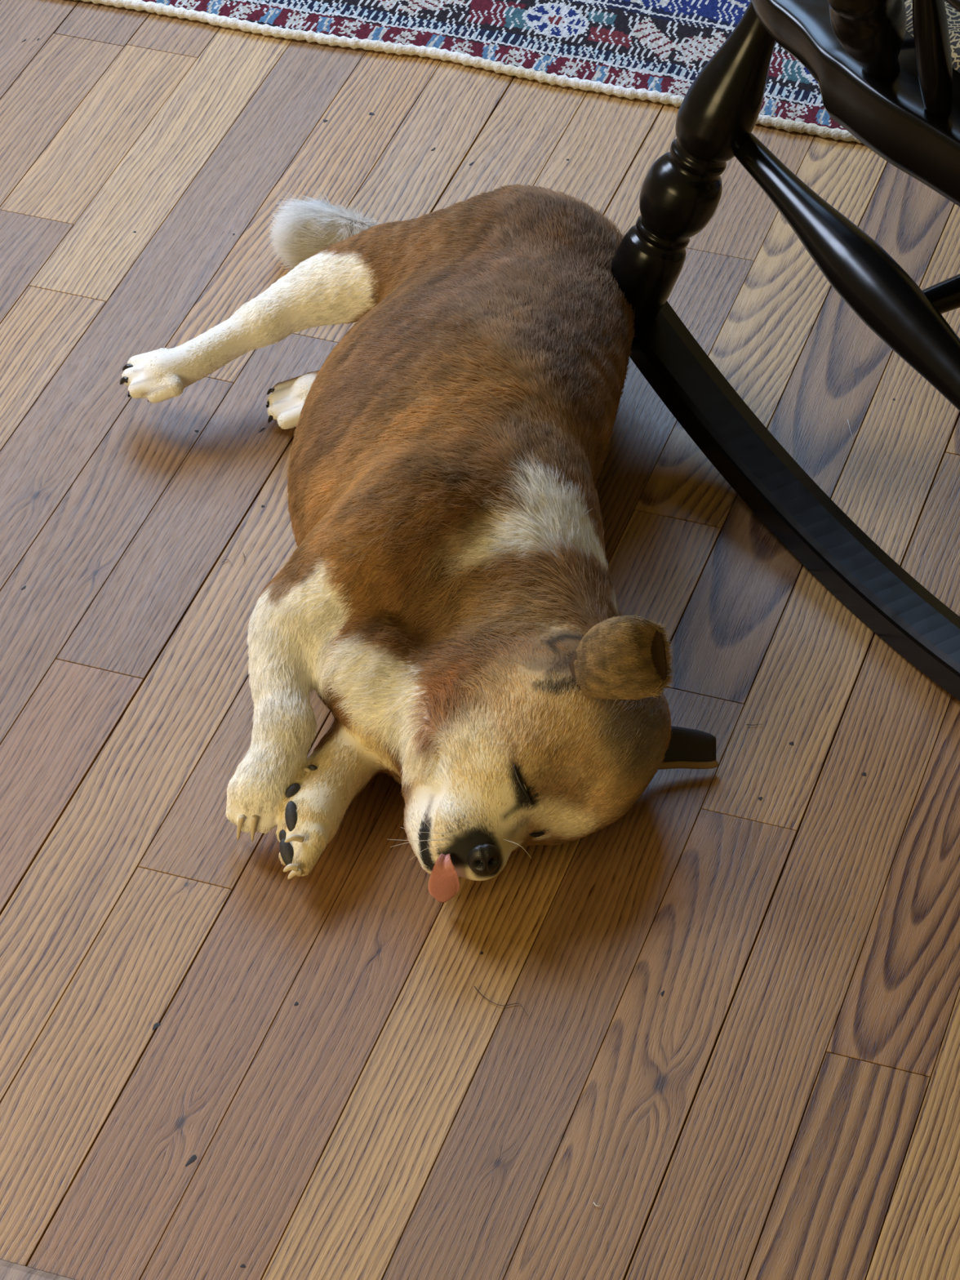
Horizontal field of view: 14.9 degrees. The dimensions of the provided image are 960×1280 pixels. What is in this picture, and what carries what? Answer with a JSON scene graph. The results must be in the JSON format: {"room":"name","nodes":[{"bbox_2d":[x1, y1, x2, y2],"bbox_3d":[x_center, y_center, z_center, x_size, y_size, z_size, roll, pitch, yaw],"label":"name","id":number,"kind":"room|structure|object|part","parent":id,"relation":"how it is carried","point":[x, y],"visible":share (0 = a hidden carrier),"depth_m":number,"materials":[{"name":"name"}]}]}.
{"room":"living room","nodes":[
{"label":"living room","id":0,"kind":"room"},
{"bbox_2d":[0,0,959,1279],"bbox_3d":[0.121,-0.076,3.201,3.220,0.030,4.410,12,42,14],"label":"floor","id":1,"kind":"structure","parent":0,"point":[738,1042],"depth_m":2.92,"materials":[{"name":"brown wood"}]},
{"bbox_2d":[0,1259,74,1279],"bbox_3d":[-0.181,0.493,2.508,3.150,0.017,0.066,12,42,14],"label":"trim","id":2,"kind":"structure","parent":1,"relation":"on","point":[8,1270],"depth_m":2.56,"materials":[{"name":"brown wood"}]},
{"bbox_2d":[120,183,718,902],"bbox_3d":[-0.070,-0.158,3.110,0.467,0.207,0.926,-3,41,-5],"label":"dog","id":3,"kind":"object","parent":1,"relation":"on","point":[446,592],"visible":1,"depth_m":2.92},
{"bbox_2d":[81,0,861,143],"bbox_3d":[0.403,-0.805,4.030,2.700,0.013,0.918,12,42,14],"label":"rug","id":4,"kind":"object","parent":1,"relation":"on","point":[654,51],"visible":0.71,"depth_m":3.82,"materials":[{"name":"fabric"}]},
{"bbox_2d":[474,986,528,1016],"bbox_3d":[0.016,0.273,2.765,0.050,0.001,0.009,19,44,21],"label":"hair strand","id":5,"kind":"object","parent":1,"relation":"on","point":[474,986],"visible":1,"depth_m":2.76,"materials":[{"name":"brown"}]},
{"bbox_2d":[610,0,959,701],"bbox_3d":[0.652,-0.388,2.733,0.641,1.061,1.305,-22,45,-25],"label":"rocking chair","id":6,"kind":"object","parent":1,"relation":"on","point":[897,92],"visible":1,"depth_m":3.09,"materials":[{"name":"black paint"}]},
{"bbox_3d":[0.183,-0.415,3.189,0.152,0.318,0.068,-4,41,-5],"label":"leg","id":7,"kind":"part","parent":6,"relation":"part of","materials":[{"name":"black paint"}]},
{"bbox_3d":[0.472,-0.488,3.015,0.406,0.064,0.522,-22,45,-25],"label":"seat","id":8,"kind":"part","parent":6,"relation":"part of","materials":[{"name":"black paint"}]},
{"bbox_3d":[0.296,-0.491,2.817,0.059,0.222,0.169,12,42,14],"label":"arm post","id":9,"kind":"part","parent":6,"relation":"part of","materials":[{"name":"black paint"}]},
{"bbox_2d":[904,0,959,72],"bbox_3d":[0.533,-0.479,2.923,0.307,0.034,0.331,-23,46,-25],"label":"cushion","id":10,"kind":"object","parent":6,"relation":"on","point":[953,15],"visible":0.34,"depth_m":2.92,"materials":[{"name":"fabric"}]},
{"bbox_3d":[0.356,-0.467,2.611,0.073,0.031,0.379,-29,48,-30],"label":"arm","id":11,"kind":"part","parent":6,"relation":"part of","materials":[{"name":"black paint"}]}
]}

